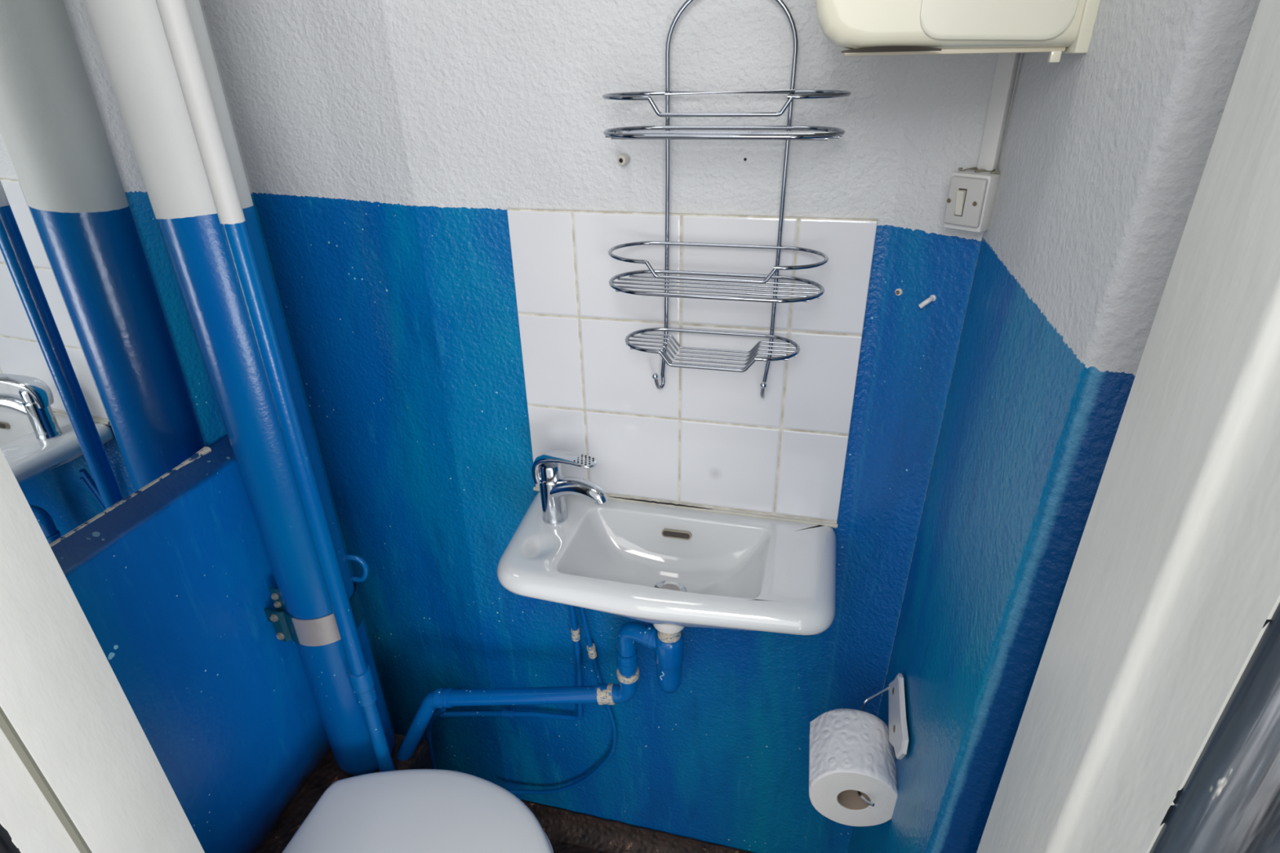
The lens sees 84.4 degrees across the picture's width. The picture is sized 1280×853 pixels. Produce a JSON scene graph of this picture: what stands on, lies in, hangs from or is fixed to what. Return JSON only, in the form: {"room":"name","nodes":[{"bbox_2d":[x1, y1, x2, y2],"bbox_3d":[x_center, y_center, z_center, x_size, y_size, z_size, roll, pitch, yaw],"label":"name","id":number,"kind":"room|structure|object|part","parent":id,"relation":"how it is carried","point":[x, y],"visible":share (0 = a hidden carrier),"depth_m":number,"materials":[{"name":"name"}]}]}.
{"room":"bathroom","nodes":[
{"label":"bathroom","id":0,"kind":"room"},
{"bbox_2d":[62,0,395,733],"bbox_3d":[-0.724,-0.029,0.943,0.067,2.300,0.680,6,28,13],"label":"wall","id":1,"kind":"structure","parent":0,"point":[194,372],"depth_m":0.97,"materials":[{"name":"paint"}]},
{"bbox_2d":[50,434,331,852],"bbox_3d":[-0.682,0.419,1.076,0.040,0.682,0.482,6,28,13],"label":"panel","id":2,"kind":"object","parent":1,"relation":"attached to","point":[172,583],"visible":0.48,"depth_m":1.06,"materials":[{"name":"paint"}]},
{"bbox_2d":[0,0,211,546],"bbox_3d":[-0.712,-0.278,0.683,0.026,0.928,0.423,6,29,14],"label":"mirror","id":3,"kind":"object","parent":2,"relation":"on","point":[97,409],"visible":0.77,"depth_m":0.85,"materials":[{"name":"teal mirror"}]},
{"bbox_2d":[548,839,606,852],"bbox_3d":[-0.318,1.417,0.697,3.200,0.050,2.700,6,28,13],"label":"floor","id":4,"kind":"structure","parent":0,"point":[557,846],"depth_m":1.56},
{"bbox_2d":[84,0,394,776],"bbox_3d":[-0.545,-0.220,0.927,0.127,1.944,0.111,6,28,13],"label":"pipe","id":5,"kind":"object","parent":4,"relation":"on","point":[131,36],"visible":0.86,"depth_m":0.93,"materials":[{"name":"metal"}]},
{"bbox_2d":[263,582,364,646],"bbox_3d":[-0.550,0.295,1.202,0.136,0.101,0.120,6,28,13],"label":"clamp","id":6,"kind":"object","parent":5,"relation":"attached to","point":[322,631],"visible":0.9,"depth_m":1.17,"materials":[{"name":"metal"}]},
{"bbox_2d":[155,0,395,772],"bbox_3d":[-0.484,-0.191,0.869,0.037,1.944,0.037,6,28,13],"label":"pipe","id":7,"kind":"object","parent":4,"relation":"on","point":[175,16],"visible":0.98,"depth_m":0.90,"materials":[{"name":"metal"}]},
{"bbox_2d":[255,733,433,852],"bbox_3d":[-0.584,0.881,1.301,0.218,0.350,0.495,6,28,13],"label":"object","id":8,"kind":"structure","parent":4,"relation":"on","point":[327,772],"depth_m":1.32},
{"bbox_2d":[282,768,553,852],"bbox_3d":[-0.347,0.881,1.176,0.453,0.458,0.368,6,28,13],"label":"toilet","id":9,"kind":"object","parent":4,"relation":"on","point":[416,811],"visible":1,"depth_m":1.15,"materials":[{"name":"white plastic"}]},
{"bbox_3d":[-0.312,0.908,1.181,0.360,0.403,0.348,6,28,13],"label":"bowl","id":10,"kind":"part","parent":9,"relation":"part of","materials":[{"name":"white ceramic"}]},
{"bbox_2d":[424,707,445,769],"bbox_3d":[-0.428,0.733,1.534,0.065,0.360,0.014,3,28,8],"label":"pipe stub","id":11,"kind":"object","parent":4,"relation":"on","point":[438,712],"visible":0.57,"depth_m":1.49,"materials":[{"name":"blue paint"}]},
{"bbox_2d":[395,648,639,760],"bbox_3d":[-0.238,0.513,1.298,0.483,0.324,0.056,2,28,6],"label":"pipe","id":12,"kind":"object","parent":4,"relation":"on","point":[628,670],"visible":0.95,"depth_m":1.27,"materials":[{"name":"blue paint"}]},
{"bbox_2d":[617,621,684,693],"bbox_3d":[0.019,0.352,1.157,0.121,0.185,0.055,15,32,28],"label":"trap","id":13,"kind":"object","parent":12,"relation":"on","point":[668,642],"visible":0.89,"depth_m":1.14,"materials":[{"name":"blue plastic"}]},
{"bbox_2d":[617,621,657,657],"bbox_3d":[0.001,0.354,1.162,0.084,0.070,0.048,6,28,13],"label":"pipe elbow","id":14,"kind":"object","parent":13,"relation":"attached to","point":[630,633],"depth_m":1.15,"materials":[{"name":"blue paint"}]},
{"bbox_2d":[654,631,684,693],"bbox_3d":[0.048,0.387,1.156,0.048,0.123,0.048,6,28,13],"label":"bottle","id":15,"kind":"object","parent":13,"relation":"on","point":[668,651],"depth_m":1.13,"materials":[{"name":"blue paint"}]},
{"bbox_2d":[201,0,1022,852],"bbox_3d":[-0.103,-0.121,1.093,1.146,2.300,0.114,8,29,18],"label":"wall","id":16,"kind":"structure","parent":0,"point":[387,146],"depth_m":1.04,"materials":[{"name":"paint"}]},
{"bbox_2d":[439,604,582,720],"bbox_3d":[-0.266,0.402,1.337,0.315,0.479,0.046,6,28,13],"label":"supply pipe","id":17,"kind":"object","parent":16,"relation":"attached to","point":[575,628],"visible":0.84,"depth_m":1.42,"materials":[{"name":"blue metal"}]},
{"bbox_2d":[506,607,617,794],"bbox_3d":[-0.183,0.518,1.378,0.270,0.687,0.048,6,28,13],"label":"supply pipe","id":18,"kind":"object","parent":16,"relation":"attached to","point":[591,650],"visible":0.78,"depth_m":1.41,"materials":[{"name":"blue metal"}]},
{"bbox_2d":[617,153,630,165],"bbox_3d":[-0.021,-0.341,0.902,0.013,0.013,0.016,10,30,20],"label":"plug","id":19,"kind":"object","parent":16,"relation":"attached to","point":[622,159],"visible":1,"depth_m":0.90,"materials":[{"name":"grey plastic"}]},
{"bbox_2d":[520,799,753,852],"bbox_3d":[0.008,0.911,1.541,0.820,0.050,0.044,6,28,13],"label":"floor","id":20,"kind":"structure","parent":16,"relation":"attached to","point":[584,830],"depth_m":1.56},
{"bbox_2d":[497,486,837,635],"bbox_3d":[0.035,0.233,1.059,0.494,0.132,0.235,6,28,13],"label":"washbasin","id":21,"kind":"object","parent":16,"relation":"attached to","point":[655,562],"visible":0.98,"depth_m":1.05,"materials":[{"name":"white ceramic"}]},
{"bbox_2d":[531,449,607,524],"bbox_3d":[-0.104,0.096,1.063,0.128,0.125,0.040,15,32,27],"label":"mixer tap","id":22,"kind":"object","parent":21,"relation":"on","point":[546,468],"visible":1,"depth_m":1.05,"materials":[{"name":"silver metal"}]},
{"bbox_3d":[-0.113,0.066,1.051,0.111,0.059,0.038,16,32,30],"label":"lever","id":23,"kind":"part","parent":22,"relation":"part of","materials":[{"name":"silver metal"}]},
{"bbox_3d":[-0.097,0.097,1.063,0.109,0.050,0.036,13,31,25],"label":"spout","id":24,"kind":"part","parent":22,"relation":"part of","materials":[{"name":"silver metal"}]},
{"bbox_2d":[506,208,877,528],"bbox_3d":[0.059,-0.073,1.029,0.489,0.462,0.006,6,28,13],"label":"tile backsplash","id":25,"kind":"structure","parent":16,"relation":"attached to","point":[706,438],"depth_m":1.01,"materials":[{"name":"white tile"}]},
{"bbox_2d":[602,0,851,398],"bbox_3d":[0.094,-0.247,0.847,0.276,0.501,0.114,6,28,13],"label":"wire caddy","id":26,"kind":"object","parent":16,"relation":"attached to","point":[810,132],"visible":1,"depth_m":0.86,"materials":[{"name":"silver metal"}]},
{"bbox_3d":[0.093,-0.204,0.871,0.271,0.022,0.103,6,28,13],"label":"guard rail","id":27,"kind":"part","parent":26,"relation":"part of","materials":[{"name":"silver metal"}]},
{"bbox_3d":[0.092,-0.360,0.786,0.275,0.021,0.108,6,28,13],"label":"guard rail","id":28,"kind":"part","parent":26,"relation":"part of","materials":[{"name":"silver metal"}]},
{"bbox_3d":[0.103,-0.280,0.890,0.160,0.482,0.005,6,28,13],"label":"wire frame","id":29,"kind":"part","parent":26,"relation":"part of","materials":[{"name":"silver metal"}]},
{"bbox_2d":[894,288,902,295],"bbox_3d":[0.325,-0.169,0.888,0.005,0.009,0.009,-24,35,-36],"label":"plug","id":30,"kind":"object","parent":16,"relation":"attached to","point":[898,291],"visible":1,"depth_m":0.89,"materials":[{"name":"white plastic"}]},
{"bbox_2d":[918,294,936,308],"bbox_3d":[0.350,-0.152,0.858,0.020,0.016,0.010,-6,28,-9],"label":"wall hook","id":31,"kind":"object","parent":16,"relation":"attached to","point":[932,298],"visible":1,"depth_m":0.85,"materials":[{"name":"white plastic"}]},
{"bbox_2d":[943,166,999,232],"bbox_3d":[0.359,-0.246,0.765,0.048,0.063,0.046,-24,35,-36],"label":"light switch","id":32,"kind":"object","parent":16,"relation":"attached to","point":[972,190],"visible":0.97,"depth_m":0.75,"materials":[{"name":"grey plastic"}]},
{"bbox_2d":[943,175,987,227],"bbox_3d":[0.348,-0.241,0.756,0.006,0.050,0.038,-24,35,-36],"label":"switch plate","id":33,"kind":"object","parent":32,"relation":"attached to","point":[966,206],"depth_m":0.75,"materials":[{"name":"grey plastic"}]},
{"bbox_2d":[977,53,1021,171],"bbox_3d":[0.366,-0.659,0.561,0.013,0.863,0.018,-24,35,-36],"label":"cable trunking","id":34,"kind":"object","parent":16,"relation":"attached to","point":[1007,64],"visible":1,"depth_m":0.73,"materials":[{"name":"white plastic"}]},
{"bbox_2d":[847,0,1260,852],"bbox_3d":[0.366,0.102,0.647,0.128,2.300,0.585,1,28,3],"label":"wall","id":35,"kind":"structure","parent":0,"point":[1106,148],"depth_m":0.57,"materials":[{"name":"paint"}]},
{"bbox_2d":[857,673,908,806],"bbox_3d":[0.329,0.412,0.976,0.051,0.136,0.170,6,28,13],"label":"holder","id":36,"kind":"object","parent":35,"relation":"attached to","point":[898,730],"visible":0.84,"depth_m":0.95,"materials":[{"name":"white plastic"}]},
{"bbox_2d":[808,708,897,826],"bbox_3d":[0.302,0.485,1.007,0.124,0.124,0.108,6,28,13],"label":"toilet roll","id":37,"kind":"object","parent":36,"relation":"hanging from","point":[851,751],"visible":0.94,"depth_m":0.97,"materials":[{"name":"white tissue paper"},{"name":"cardboard"}]},
{"bbox_3d":[0.319,0.442,0.992,0.042,0.067,0.162,10,30,20],"label":"wire arm","id":38,"kind":"part","parent":36,"relation":"part of","materials":[{"name":"silver metal"}]},
{"bbox_3d":[0.351,0.398,0.968,0.006,0.106,0.159,6,28,13],"label":"wall plate","id":39,"kind":"part","parent":36,"relation":"part of","materials":[{"name":"white metal"}]},
{"bbox_2d":[815,0,1100,62],"bbox_3d":[0.258,-0.483,0.560,0.208,0.346,0.216,6,28,13],"label":"dispenser","id":40,"kind":"object","parent":35,"relation":"attached to","point":[866,28],"visible":1,"depth_m":0.54,"materials":[{"name":"beige plastic"}]},
{"bbox_2d":[842,46,1066,56],"bbox_3d":[0.268,-0.338,0.634,0.164,0.005,0.182,6,28,13],"label":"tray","id":41,"kind":"object","parent":40,"relation":"on","point":[1052,51],"depth_m":0.55,"materials":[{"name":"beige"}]},
{"bbox_3d":[0.264,-0.418,0.471,0.108,0.282,0.005,6,28,13],"label":"panel","id":42,"kind":"part","parent":40,"relation":"part of","materials":[{"name":"beige plastic"}]},
{"bbox_3d":[0.352,-0.476,0.537,0.014,0.340,0.216,6,28,13],"label":"plate","id":43,"kind":"part","parent":40,"relation":"part of","materials":[{"name":"beige plastic"}]},
{"bbox_3d":[-0.246,0.199,0.488,3.000,2.300,0.112,6,28,13],"label":"wall","id":44,"kind":"structure","parent":0,"visible":0},
{"bbox_2d":[0,835,12,852],"bbox_3d":[-0.541,0.281,0.543,0.059,2.115,0.009,6,28,13],"label":"trim","id":45,"kind":"structure","parent":44,"relation":"attached to","point":[4,848],"depth_m":0.57,"materials":[{"name":"black paint"}]},
{"bbox_2d":[0,706,92,852],"bbox_3d":[-0.494,0.267,0.568,0.010,2.115,0.003,6,28,13],"label":"trim","id":46,"kind":"structure","parent":44,"relation":"attached to","point":[6,726],"depth_m":0.58,"materials":[{"name":"grey"}]},
{"bbox_2d":[0,448,204,852],"bbox_3d":[-0.524,0.253,0.596,0.084,2.115,0.115,6,28,13],"label":"trim","id":47,"kind":"structure","parent":44,"relation":"attached to","point":[60,693],"depth_m":0.59,"materials":[{"name":"white paint"}]},
{"bbox_2d":[976,0,1279,852],"bbox_3d":[0.243,0.327,0.422,0.067,2.115,0.110,6,28,13],"label":"trim","id":48,"kind":"structure","parent":44,"relation":"attached to","point":[1171,590],"depth_m":0.27,"materials":[{"name":"white paint"}]},
{"bbox_2d":[1149,602,1279,852],"bbox_3d":[0.246,0.357,0.365,0.079,2.115,0.012,6,28,13],"label":"trim","id":49,"kind":"structure","parent":44,"relation":"attached to","point":[1229,801],"depth_m":0.25,"materials":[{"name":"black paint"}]}
]}

